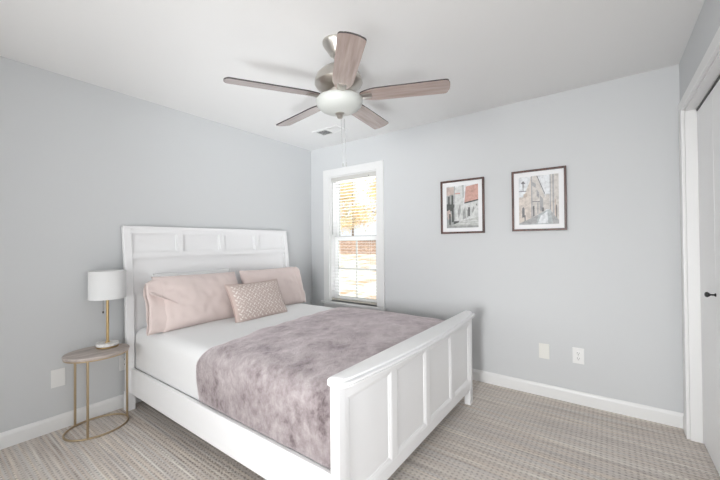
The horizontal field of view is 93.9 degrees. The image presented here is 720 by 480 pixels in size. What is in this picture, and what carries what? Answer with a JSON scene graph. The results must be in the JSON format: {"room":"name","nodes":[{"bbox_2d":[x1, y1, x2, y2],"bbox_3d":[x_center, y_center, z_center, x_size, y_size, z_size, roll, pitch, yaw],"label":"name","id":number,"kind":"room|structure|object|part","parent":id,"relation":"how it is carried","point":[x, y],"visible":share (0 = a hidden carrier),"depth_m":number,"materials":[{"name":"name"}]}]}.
{"room":"bedroom","nodes":[
{"label":"bedroom","id":0,"kind":"room"},
{"bbox_2d":[0,56,311,432],"bbox_3d":[-2.262,0.073,2.181,0.150,2.440,5.650,-1,-1,36],"label":"wall","id":1,"kind":"structure","parent":0,"point":[81,162],"depth_m":2.44,"materials":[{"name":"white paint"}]},
{"bbox_2d":[51,367,64,387],"bbox_3d":[-2.063,0.942,2.300,0.007,0.120,0.075,-1,-1,36],"label":"blank plate","id":2,"kind":"object","parent":1,"relation":"attached to","point":[58,375],"visible":1,"depth_m":2.30,"materials":[{"name":"white plastic"}]},
{"bbox_2d":[0,394,141,449],"bbox_3d":[-2.186,1.242,2.121,0.014,0.098,5.350,-1,-1,36],"label":"baseboard","id":3,"kind":"structure","parent":1,"relation":"attached to","point":[21,434],"depth_m":2.28,"materials":[{"name":"white wood"}]},
{"bbox_2d":[119,354,124,370],"bbox_3d":[-1.827,0.948,2.619,0.009,0.120,0.075,-1,-1,36],"label":"wall outlet","id":4,"kind":"object","parent":1,"relation":"attached to","point":[121,357],"visible":0.41,"depth_m":2.60,"materials":[{"name":"white plastic"}]},
{"bbox_2d":[0,0,704,150],"bbox_3d":[-0.541,-1.225,0.923,4.446,0.100,5.650,-1,-1,36],"label":"ceiling","id":5,"kind":"structure","parent":0,"point":[178,55],"depth_m":2.04,"materials":[{"name":"white paint"}]},
{"bbox_2d":[312,125,347,136],"bbox_3d":[-0.319,-1.146,3.545,0.340,0.008,0.190,-1,-1,36],"label":"ceiling vent","id":6,"kind":"object","parent":5,"relation":"in","point":[335,129],"visible":1,"depth_m":3.54,"materials":[{"name":"white metal"}]},
{"bbox_2d":[223,31,449,166],"bbox_3d":[-0.168,-0.802,1.976,1.178,0.730,1.230,0,-1,-27],"label":"ceiling fan","id":7,"kind":"object","parent":5,"relation":"hanging from","point":[338,82],"visible":1,"depth_m":1.90,"materials":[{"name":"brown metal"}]},
{"bbox_3d":[-0.465,-0.828,1.829,0.515,0.008,0.123,-3,13,-26],"label":"blade","id":8,"kind":"part","parent":7,"relation":"part of","materials":[{"name":"brown wood"}]},
{"bbox_3d":[-0.391,-0.839,2.272,0.515,0.008,0.123,-1,13,46],"label":"blade","id":9,"kind":"part","parent":7,"relation":"part of","materials":[{"name":"brown wood"}]},
{"bbox_3d":[-0.121,-0.796,2.000,0.278,0.088,0.278,-2,1,36],"label":"lamp shade","id":10,"kind":"part","parent":7,"relation":"part of","materials":[{"name":"white glass"}]},
{"bbox_3d":[-0.067,-0.841,1.621,0.123,0.008,0.515,10,-1,-8],"label":"blade","id":11,"kind":"part","parent":7,"relation":"part of","materials":[{"name":"brown wood"}]},
{"bbox_3d":[0.053,-0.857,2.338,0.123,0.008,0.515,-15,-5,27],"label":"blade","id":12,"kind":"part","parent":7,"relation":"part of","materials":[{"name":"brown wood"}]},
{"bbox_3d":[0.254,-0.859,1.936,0.515,0.008,0.123,-2,-11,10],"label":"blade","id":13,"kind":"part","parent":7,"relation":"part of","materials":[{"name":"brown wood"}]},
{"bbox_2d":[0,380,719,479],"bbox_3d":[-0.519,1.315,0.898,4.446,0.100,5.650,-1,-1,36],"label":"floor","id":14,"kind":"structure","parent":0,"point":[505,433],"depth_m":2.03,"materials":[{"name":"carpet"}]},
{"bbox_2d":[62,343,129,441],"bbox_3d":[-1.811,1.028,2.320,0.324,0.524,0.372,-1,-1,36],"label":"side table","id":15,"kind":"object","parent":14,"relation":"on","point":[89,354],"visible":0.91,"depth_m":2.27,"materials":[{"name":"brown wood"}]},
{"bbox_3d":[-1.971,1.038,2.328,0.014,0.495,0.014,-1,-1,36],"label":"leg","id":16,"kind":"part","parent":15,"relation":"part of","materials":[{"name":"gold metal"}]},
{"bbox_3d":[-1.756,1.035,2.170,0.014,0.495,0.014,-1,-1,36],"label":"leg","id":17,"kind":"part","parent":15,"relation":"part of","materials":[{"name":"gold metal"}]},
{"bbox_2d":[88,269,125,348],"bbox_3d":[-1.815,0.493,2.420,0.224,0.546,0.224,-1,-1,36],"label":"table lamp","id":18,"kind":"object","parent":15,"relation":"on","point":[107,285],"visible":1,"depth_m":2.35,"materials":[{"name":"white fabric"}]},
{"bbox_3d":[-1.817,0.319,2.422,0.224,0.198,0.224,-1,-1,36],"label":"lamp shade","id":19,"kind":"part","parent":18,"relation":"part of","materials":[{"name":"white fabric"}]},
{"bbox_3d":[-1.815,0.545,2.420,0.032,0.378,0.032,-1,-1,36],"label":"stem","id":20,"kind":"part","parent":18,"relation":"part of","materials":[{"name":"gold metal"}]},
{"bbox_3d":[-1.705,1.037,2.464,0.014,0.495,0.014,-1,-1,36],"label":"leg","id":21,"kind":"part","parent":15,"relation":"part of","materials":[{"name":"gold metal"}]},
{"bbox_2d":[121,226,474,479],"bbox_3d":[-0.450,0.579,2.592,2.252,1.404,1.640,-1,-1,36],"label":"frame","id":22,"kind":"object","parent":14,"relation":"on","point":[383,406],"visible":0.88,"depth_m":1.96,"materials":[{"name":"white paint"}]},
{"bbox_3d":[-1.760,1.222,2.572,0.057,0.140,0.060,-1,-1,36],"label":"leg","id":23,"kind":"part","parent":22,"relation":"part of","materials":[{"name":"white paint"}]},
{"bbox_3d":[-1.350,-0.099,3.252,0.038,0.019,1.635,-1,-1,36],"label":"cap rail","id":24,"kind":"part","parent":22,"relation":"part of","materials":[{"name":"white paint"}]},
{"bbox_3d":[-1.317,0.533,3.225,0.104,1.245,1.635,-1,-1,36],"label":"headboard","id":25,"kind":"part","parent":22,"relation":"part of","materials":[{"name":"white paint"}]},
{"bbox_3d":[-1.318,0.323,3.227,0.070,0.745,1.525,-1,-1,36],"label":"panel moulding","id":26,"kind":"part","parent":22,"relation":"part of","materials":[{"name":"white paint"}]},
{"bbox_3d":[-1.324,0.480,3.231,0.072,1.060,1.525,-1,-1,36],"label":"headboard panel","id":27,"kind":"part","parent":22,"relation":"part of","materials":[{"name":"white paint"}]},
{"bbox_3d":[-0.922,1.055,1.964,2.026,0.188,0.022,-1,-1,36],"label":"rail","id":28,"kind":"part","parent":22,"relation":"part of","materials":[{"name":"white paint"}]},
{"bbox_2d":[135,303,332,469],"bbox_3d":[-0.470,0.814,2.602,2.022,0.334,1.520,-1,-1,36],"label":"mattress","id":29,"kind":"object","parent":22,"relation":"on","point":[171,358],"visible":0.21,"depth_m":2.35,"materials":[{"name":"white fabric"}]},
{"bbox_2d":[143,272,237,335],"bbox_3d":[-1.316,0.480,2.730,0.288,0.405,0.823,-1,-1,37],"label":"pillow","id":30,"kind":"object","parent":29,"relation":"on","point":[172,303],"visible":0.87,"depth_m":2.58,"materials":[{"name":"pink fabric"}]},
{"bbox_2d":[153,268,229,276],"bbox_3d":[-1.418,0.475,2.925,0.110,0.416,0.682,-1,-1,39],"label":"pillow","id":31,"kind":"object","parent":29,"relation":"on","point":[227,269],"visible":0.06,"depth_m":2.92,"materials":[{"name":"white fabric"}]},
{"bbox_2d":[224,279,286,322],"bbox_3d":[-0.881,0.522,2.924,0.206,0.319,0.560,-1,-1,34],"label":"lumbar cushion","id":32,"kind":"object","parent":29,"relation":"on","point":[249,301],"visible":0.94,"depth_m":2.83,"materials":[{"name":"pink fabric"}]},
{"bbox_2d":[239,266,305,304],"bbox_3d":[-0.864,0.486,3.431,0.273,0.389,0.735,-1,-1,40],"label":"pillow","id":33,"kind":"object","parent":29,"relation":"on","point":[289,280],"visible":0.69,"depth_m":3.44,"materials":[{"name":"pink fabric"}]},
{"bbox_2d":[196,307,444,468],"bbox_3d":[-0.135,0.777,2.354,1.196,0.351,1.553,-1,-1,36],"label":"blanket","id":34,"kind":"object","parent":29,"relation":"on","point":[272,380],"visible":0.91,"depth_m":1.80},
{"bbox_3d":[0.380,0.872,1.994,0.046,0.559,1.622,-1,-1,36],"label":"footboard","id":35,"kind":"part","parent":22,"relation":"part of","materials":[{"name":"white paint"}]},
{"bbox_3d":[0.406,0.571,1.969,0.136,0.041,1.628,-1,-1,36],"label":"cap rail","id":36,"kind":"part","parent":22,"relation":"part of","materials":[{"name":"white paint"}]},
{"bbox_3d":[0.394,0.866,1.988,0.010,0.445,1.505,-1,-1,36],"label":"panel moulding","id":37,"kind":"part","parent":22,"relation":"part of","materials":[{"name":"white paint"}]},
{"bbox_3d":[0.381,0.866,1.997,0.024,0.445,1.505,-1,-1,36],"label":"footboard panel","id":38,"kind":"part","parent":22,"relation":"part of","materials":[{"name":"white paint"}]},
{"bbox_3d":[0.846,1.212,2.622,0.046,0.117,0.055,-1,-1,36],"label":"leg","id":39,"kind":"part","parent":22,"relation":"part of","materials":[{"name":"white paint"}]},
{"bbox_2d":[311,64,683,412],"bbox_3d":[0.815,0.058,3.334,3.446,2.440,0.150,-1,-1,36],"label":"wall","id":40,"kind":"structure","parent":0,"point":[607,285],"depth_m":2.69,"materials":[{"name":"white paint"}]},
{"bbox_2d":[321,160,385,310],"bbox_3d":[-0.062,-0.011,3.950,0.919,1.695,0.195,-1,-1,36],"label":"window","id":41,"kind":"structure","parent":40,"relation":"in","point":[331,242],"depth_m":4.04,"materials":[{"name":"white wood"}]},
{"bbox_2d":[331,171,376,304],"bbox_3d":[-0.071,-0.017,3.925,0.660,1.479,0.062,-1,-1,36],"label":"window blind","id":42,"kind":"object","parent":41,"relation":"attached to","point":[369,174],"visible":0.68,"depth_m":3.91,"materials":[{"name":"grey plastic"}]},
{"bbox_3d":[-0.074,-0.735,3.937,0.660,0.043,0.052,-1,-1,36],"label":"head rail","id":43,"kind":"part","parent":42,"relation":"part of","materials":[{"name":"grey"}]},
{"bbox_3d":[-0.068,-0.004,3.929,0.462,1.420,0.049,-1,-1,36],"label":"ladder cord","id":44,"kind":"part","parent":42,"relation":"part of","materials":[{"name":"white fabric"}]},
{"bbox_3d":[-0.062,0.713,3.922,0.660,0.018,0.044,-1,-1,36],"label":"rail","id":45,"kind":"part","parent":42,"relation":"part of","materials":[{"name":"beige plastic"}]},
{"bbox_3d":[-0.019,-0.380,4.004,0.666,0.753,0.030,-1,-1,36],"label":"sash","id":46,"kind":"part","parent":41,"relation":"part of","materials":[{"name":"white"}]},
{"bbox_3d":[-0.034,0.340,3.969,0.666,0.767,0.030,-1,-1,36],"label":"sash","id":47,"kind":"part","parent":41,"relation":"part of","materials":[{"name":"white"}]},
{"bbox_2d":[440,177,484,233],"bbox_3d":[0.948,-0.312,3.130,0.408,0.502,0.024,-1,-1,36],"label":"framed picture","id":48,"kind":"object","parent":40,"relation":"attached to","point":[462,200],"visible":1,"depth_m":3.13,"materials":[{"name":"white paper"}]},
{"bbox_2d":[446,184,478,227],"bbox_3d":[0.952,-0.312,3.135,0.300,0.396,0.004,-1,-1,36],"label":"print","id":49,"kind":"object","parent":48,"relation":"attached to","point":[462,200],"depth_m":3.13},
{"bbox_2d":[511,165,566,230],"bbox_3d":[1.459,-0.328,2.755,0.400,0.506,0.024,-1,-1,36],"label":"framed picture","id":50,"kind":"object","parent":40,"relation":"attached to","point":[539,196],"visible":1,"depth_m":2.75,"materials":[{"name":"paper"}]},
{"bbox_2d":[519,173,558,224],"bbox_3d":[1.463,-0.328,2.760,0.292,0.400,0.004,-1,-1,36],"label":"print","id":51,"kind":"object","parent":50,"relation":"attached to","point":[538,192],"depth_m":2.75},
{"bbox_2d":[539,343,548,358],"bbox_3d":[1.496,0.902,2.734,0.075,0.120,0.007,-1,-1,36],"label":"blank plate","id":52,"kind":"object","parent":40,"relation":"attached to","point":[543,348],"visible":1,"depth_m":2.73,"materials":[{"name":"white plastic"}]},
{"bbox_2d":[472,368,683,428],"bbox_3d":[0.782,1.229,3.252,3.432,0.098,0.014,-1,-1,36],"label":"baseboard","id":53,"kind":"structure","parent":40,"relation":"attached to","point":[658,415],"depth_m":2.56,"materials":[{"name":"white wood"}]},
{"bbox_2d":[572,347,583,364],"bbox_3d":[1.683,0.893,2.595,0.075,0.120,0.009,-1,-1,36],"label":"wall outlet","id":54,"kind":"object","parent":40,"relation":"attached to","point":[578,353],"visible":1,"depth_m":2.59,"materials":[{"name":"white plastic"}]},
{"bbox_2d":[679,0,719,100],"bbox_3d":[0.621,0.027,0.066,0.110,2.440,5.650,-1,-1,36],"label":"wall","id":55,"kind":"structure","parent":0,"point":[707,24],"depth_m":1.78,"materials":[{"name":"white paint"}]},
{"bbox_2d":[678,26,719,443],"bbox_3d":[1.673,0.180,1.510,0.127,2.145,1.635,-1,-1,36],"label":"trim","id":56,"kind":"structure","parent":55,"relation":"attached to","point":[707,72],"depth_m":2.10,"materials":[{"name":"white wood"}]},
{"bbox_2d":[696,75,719,110],"bbox_3d":[1.684,-0.811,1.506,0.038,0.012,1.437,-1,-1,36],"label":"trim","id":57,"kind":"structure","parent":55,"relation":"attached to","point":[718,78],"depth_m":1.84,"materials":[{"name":"grey"}]},
{"bbox_2d":[697,79,719,474],"bbox_3d":[1.880,0.221,1.786,0.075,2.041,0.738,-1,-1,36],"label":"door","id":58,"kind":"structure","parent":55,"relation":"in","point":[708,114],"depth_m":1.86,"materials":[{"name":"white wood"}]},
{"bbox_3d":[1.866,0.292,1.793,0.043,0.029,0.029,-1,-1,36],"label":"knob","id":59,"kind":"part","parent":58,"relation":"part of","materials":[{"name":"black metal"}]},
{"bbox_3d":[1.788,0.220,1.624,0.032,2.041,0.368,-1,-1,36],"label":"panel","id":60,"kind":"part","parent":58,"relation":"part of","materials":[{"name":"white wood"}]},
{"label":"outside","id":61,"kind":"structure","parent":0,"visible":0},
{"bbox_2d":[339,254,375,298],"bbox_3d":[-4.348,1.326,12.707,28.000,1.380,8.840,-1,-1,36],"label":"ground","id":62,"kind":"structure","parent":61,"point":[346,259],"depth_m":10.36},
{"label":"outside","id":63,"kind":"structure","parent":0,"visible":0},
{"bbox_2d":[339,240,375,253],"bbox_3d":[0.923,0.526,19.906,28.000,1.333,9.000,-1,-1,36],"label":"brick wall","id":64,"kind":"structure","parent":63,"point":[345,247],"depth_m":15.87,"materials":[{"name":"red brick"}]},
{"bbox_2d":[340,183,359,226],"bbox_3d":[-1.762,-2.353,18.730,3.560,5.419,3.865,-1,-1,36],"label":"autumn tree","id":65,"kind":"object","parent":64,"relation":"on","point":[348,205],"visible":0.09,"depth_m":18.78,"materials":[{"name":"beige plant"}]},
{"bbox_2d":[340,182,373,235],"bbox_3d":[-1.081,-3.164,25.368,3.833,7.162,3.986,0,-1,-25],"label":"autumn tree","id":66,"kind":"object","parent":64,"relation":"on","point":[354,222],"visible":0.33,"depth_m":24.96,"materials":[{"name":"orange plant"}]},
{"bbox_2d":[345,178,375,222],"bbox_3d":[1.133,-2.020,14.871,3.519,5.028,3.482,0,-1,-9],"label":"autumn tree","id":67,"kind":"object","parent":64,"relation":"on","point":[371,192],"visible":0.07,"depth_m":15.16,"materials":[{"name":"beige plant"}]}
]}

